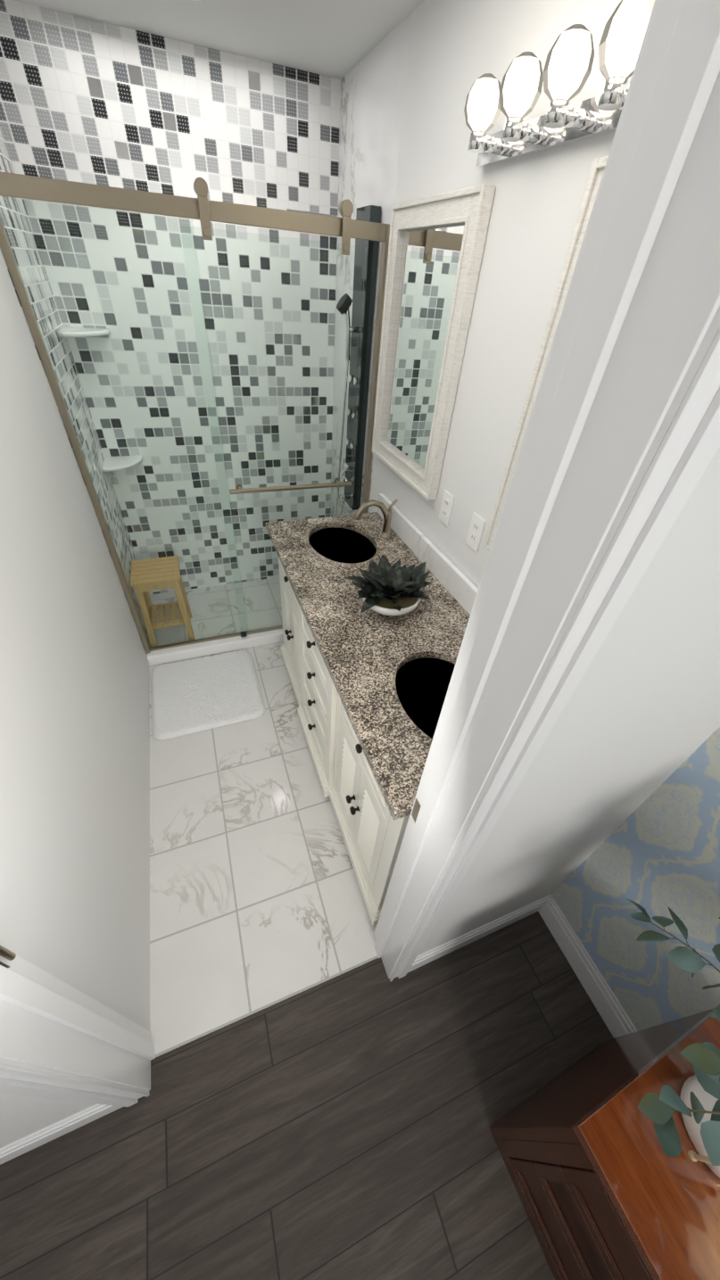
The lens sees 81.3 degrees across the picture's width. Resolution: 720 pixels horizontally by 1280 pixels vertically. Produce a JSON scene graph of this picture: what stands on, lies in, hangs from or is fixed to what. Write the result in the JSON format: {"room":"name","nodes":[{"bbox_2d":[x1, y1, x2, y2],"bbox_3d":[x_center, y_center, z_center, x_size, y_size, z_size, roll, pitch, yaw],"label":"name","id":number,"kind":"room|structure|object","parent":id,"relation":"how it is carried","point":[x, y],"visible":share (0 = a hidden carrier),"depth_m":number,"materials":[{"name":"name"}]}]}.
{"room":"bedroom","nodes":[
{"label":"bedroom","id":0,"kind":"room"},
{"bbox_2d":[0,126,149,1031],"bbox_3d":[-1.043,-0.500,1.332,0.100,2.480,2.490,-11,43,-18],"label":"wall","id":1,"kind":"structure","parent":0,"point":[74,789],"depth_m":1.21,"materials":[{"name":"white paint"}]},
{"bbox_2d":[57,326,110,337],"bbox_3d":[-1.254,-1.405,1.916,0.190,0.018,0.190,-11,43,-18],"label":"corner shelf","id":2,"kind":"object","parent":1,"relation":"attached to","point":[65,331],"depth_m":1.89,"materials":[{"name":"white ceramic"}]},
{"bbox_2d":[101,454,142,471],"bbox_3d":[-1.293,-0.966,2.294,0.190,0.018,0.190,-11,43,-18],"label":"corner shelf","id":3,"kind":"object","parent":1,"relation":"attached to","point":[118,464],"depth_m":2.28,"materials":[{"name":"white ceramic"}]},
{"bbox_2d":[0,0,340,594],"bbox_3d":[-0.797,-1.380,2.379,1.320,2.480,0.100,-11,43,-18],"label":"wall","id":4,"kind":"structure","parent":0,"point":[86,100],"depth_m":1.97,"materials":[{"name":"tile"}]},
{"bbox_2d":[13,0,424,79],"bbox_3d":[-0.264,-1.552,0.769,1.590,0.050,2.490,-11,43,-18],"label":"ceiling","id":5,"kind":"structure","parent":0,"point":[339,39],"depth_m":1.43,"materials":[{"name":"white paint"}]},
{"bbox_2d":[0,577,613,1279],"bbox_3d":[-0.761,1.367,1.114,3.160,0.080,5.140,-11,43,-18],"label":"floor","id":6,"kind":"structure","parent":0,"point":[337,1127],"depth_m":1.27,"materials":[{"name":"brown wood"}]},
{"bbox_2d":[130,555,195,646],"bbox_3d":[-1.173,-0.231,2.518,0.252,0.450,0.258,-11,43,-18],"label":"stool","id":7,"kind":"object","parent":6,"relation":"on","point":[147,567],"depth_m":2.42,"materials":[{"name":"brown wood"}]},
{"bbox_2d":[150,650,265,740],"bbox_3d":[-0.855,0.273,2.336,0.570,0.024,0.550,-11,43,-18],"label":"rug","id":8,"kind":"object","parent":6,"relation":"on","point":[196,695],"visible":0.98,"depth_m":2.30,"materials":[{"name":"white fabric"}]},
{"bbox_2d":[146,627,283,665],"bbox_3d":[-0.629,-0.019,2.667,1.320,0.070,0.090,-11,43,-18],"label":"sill","id":9,"kind":"structure","parent":6,"relation":"on","point":[164,656],"depth_m":2.54,"materials":[{"name":"white"}]},
{"bbox_2d":[0,171,389,653],"bbox_3d":[-0.551,-0.762,1.993,1.320,1.942,0.116,-11,43,-18],"label":"sliding shower door","id":10,"kind":"structure","parent":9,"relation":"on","point":[206,211],"depth_m":1.55,"materials":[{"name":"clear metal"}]},
{"bbox_2d":[267,532,410,925],"bbox_3d":[0.061,0.211,1.865,0.594,0.860,1.511,-11,43,-18],"label":"bathroom vanity","id":11,"kind":"object","parent":6,"relation":"on","point":[372,836],"depth_m":1.58,"materials":[{"name":"white paint"}]},
{"bbox_2d":[265,514,471,817],"bbox_3d":[0.092,-0.126,1.576,0.596,0.030,1.516,-11,43,-18],"label":"countertop","id":12,"kind":"structure","parent":11,"relation":"on","point":[358,648],"depth_m":1.43,"materials":[{"name":"grey stone"}]},
{"bbox_2d":[308,525,379,564],"bbox_3d":[-0.087,-0.375,1.980,0.311,0.168,0.416,-11,43,-18],"label":"sink","id":13,"kind":"object","parent":12,"relation":"in","point":[335,542],"depth_m":1.96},
{"bbox_2d":[351,496,397,539],"bbox_3d":[0.069,-0.549,1.902,0.201,0.182,0.054,-11,43,-18],"label":"faucet","id":14,"kind":"object","parent":12,"relation":"on","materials":[{"name":"gold metal"}]},
{"bbox_2d":[344,553,432,616],"bbox_3d":[0.119,-0.204,1.526,0.334,0.157,0.315,-11,43,-18],"label":"potted succulent","id":15,"kind":"object","parent":12,"relation":"on","point":[385,587],"visible":1,"depth_m":1.50,"materials":[{"name":"green plant"}]},
{"bbox_2d":[387,650,458,743],"bbox_3d":[0.256,0.242,1.300,0.311,0.168,0.416,-11,43,-18],"label":"sink","id":16,"kind":"object","parent":12,"relation":"in","point":[425,682],"depth_m":1.31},
{"bbox_2d":[489,1008,719,1279],"bbox_3d":[0.717,1.301,0.840,0.478,0.638,0.660,-13,44,-20],"label":"wooden cabinet","id":17,"kind":"object","parent":6,"relation":"on","point":[606,1188],"visible":1,"depth_m":0.82,"materials":[{"name":"brown wood"}]},
{"bbox_2d":[626,898,719,1178],"bbox_3d":[0.672,0.677,0.624,0.501,0.578,0.608,-11,43,-18],"label":"potted plant","id":18,"kind":"object","parent":17,"relation":"on","point":[697,1104],"visible":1,"depth_m":0.62,"materials":[{"name":"green plant"}]},
{"bbox_2d":[0,445,719,1147],"bbox_3d":[-0.714,0.302,0.344,3.160,2.600,0.120,-11,43,-18],"label":"wall","id":19,"kind":"structure","parent":0,"point":[637,724],"depth_m":0.73,"materials":[{"name":"white paint"}]},
{"bbox_2d":[0,1103,122,1164],"bbox_3d":[-1.452,1.407,0.879,1.710,0.132,0.014,-11,43,-18],"label":"baseboard","id":20,"kind":"structure","parent":19,"relation":"attached to","point":[9,1152],"depth_m":1.08,"materials":[{"name":"white paint"}]},
{"bbox_2d":[0,0,719,1106],"bbox_3d":[-0.202,0.389,0.676,0.865,2.105,0.151,-11,43,-18],"label":"door frame","id":21,"kind":"structure","parent":19,"relation":"attached to","point":[618,447],"depth_m":0.38,"materials":[{"name":"white paint"}]},
{"bbox_2d":[407,896,549,972],"bbox_3d":[0.413,1.047,1.491,0.541,0.132,0.014,-11,43,-18],"label":"baseboard","id":22,"kind":"structure","parent":19,"relation":"attached to","point":[540,905],"depth_m":1.48,"materials":[{"name":"white paint"}]},
{"bbox_2d":[330,0,632,587],"bbox_3d":[0.342,-0.770,1.698,0.170,2.600,2.610,-11,43,-18],"label":"wall","id":23,"kind":"structure","parent":0,"point":[407,83],"depth_m":1.25,"materials":[{"name":"white paint"}]},
{"bbox_2d":[286,205,380,516],"bbox_3d":[-0.238,-1.139,2.109,0.520,1.497,0.240,-11,43,-18],"label":"shower panel","id":24,"kind":"object","parent":23,"relation":"attached to","point":[368,264],"visible":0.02,"depth_m":1.97,"materials":[{"name":"black metal"},{"name":"glass"},{"name":"chrome"}]},
{"bbox_2d":[371,183,495,499],"bbox_3d":[0.208,-1.064,1.587,0.038,0.850,0.600,-11,43,-18],"label":"mirror","id":25,"kind":"object","parent":23,"relation":"attached to","point":[435,247],"visible":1,"depth_m":1.50,"materials":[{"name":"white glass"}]},
{"bbox_2d":[438,489,454,526],"bbox_3d":[0.329,-0.504,1.603,0.007,0.114,0.070,-11,43,-18],"label":"electrical outlet","id":26,"kind":"object","parent":23,"relation":"attached to","point":[446,507],"visible":1,"depth_m":1.60,"materials":[{"name":"white plastic"}]},
{"bbox_2d":[465,512,486,552],"bbox_3d":[0.401,-0.374,1.460,0.007,0.114,0.070,-11,43,-18],"label":"electrical outlet","id":27,"kind":"object","parent":23,"relation":"attached to","point":[476,527],"visible":1,"depth_m":1.45,"materials":[{"name":"white plastic"}]},
{"bbox_2d":[482,156,608,552],"bbox_3d":[0.554,-0.440,0.900,0.038,0.850,0.600,-11,43,-18],"label":"mirror","id":28,"kind":"object","parent":23,"relation":"attached to","point":[596,174],"visible":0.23,"depth_m":0.99,"materials":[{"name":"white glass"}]},
{"bbox_2d":[463,0,654,167],"bbox_3d":[0.437,-1.033,0.765,0.126,0.126,0.905,-11,43,-18],"label":"sconce","id":29,"kind":"object","parent":23,"relation":"attached to","point":[563,77],"visible":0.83,"depth_m":0.83,"materials":[{"name":"white glass"}]},
{"bbox_2d":[550,726,719,1031],"bbox_3d":[1.290,0.873,-0.110,0.100,2.600,2.630,-11,43,-18],"label":"wall","id":30,"kind":"structure","parent":0,"point":[656,852],"depth_m":1.12,"materials":[{"name":"paper"}]},
{"bbox_2d":[541,894,636,1038],"bbox_3d":[1.153,1.816,0.676,0.014,0.132,2.630,-11,43,-18],"label":"baseboard","id":31,"kind":"structure","parent":30,"relation":"attached to","point":[614,1015],"depth_m":1.42,"materials":[{"name":"white paint"}]}
]}

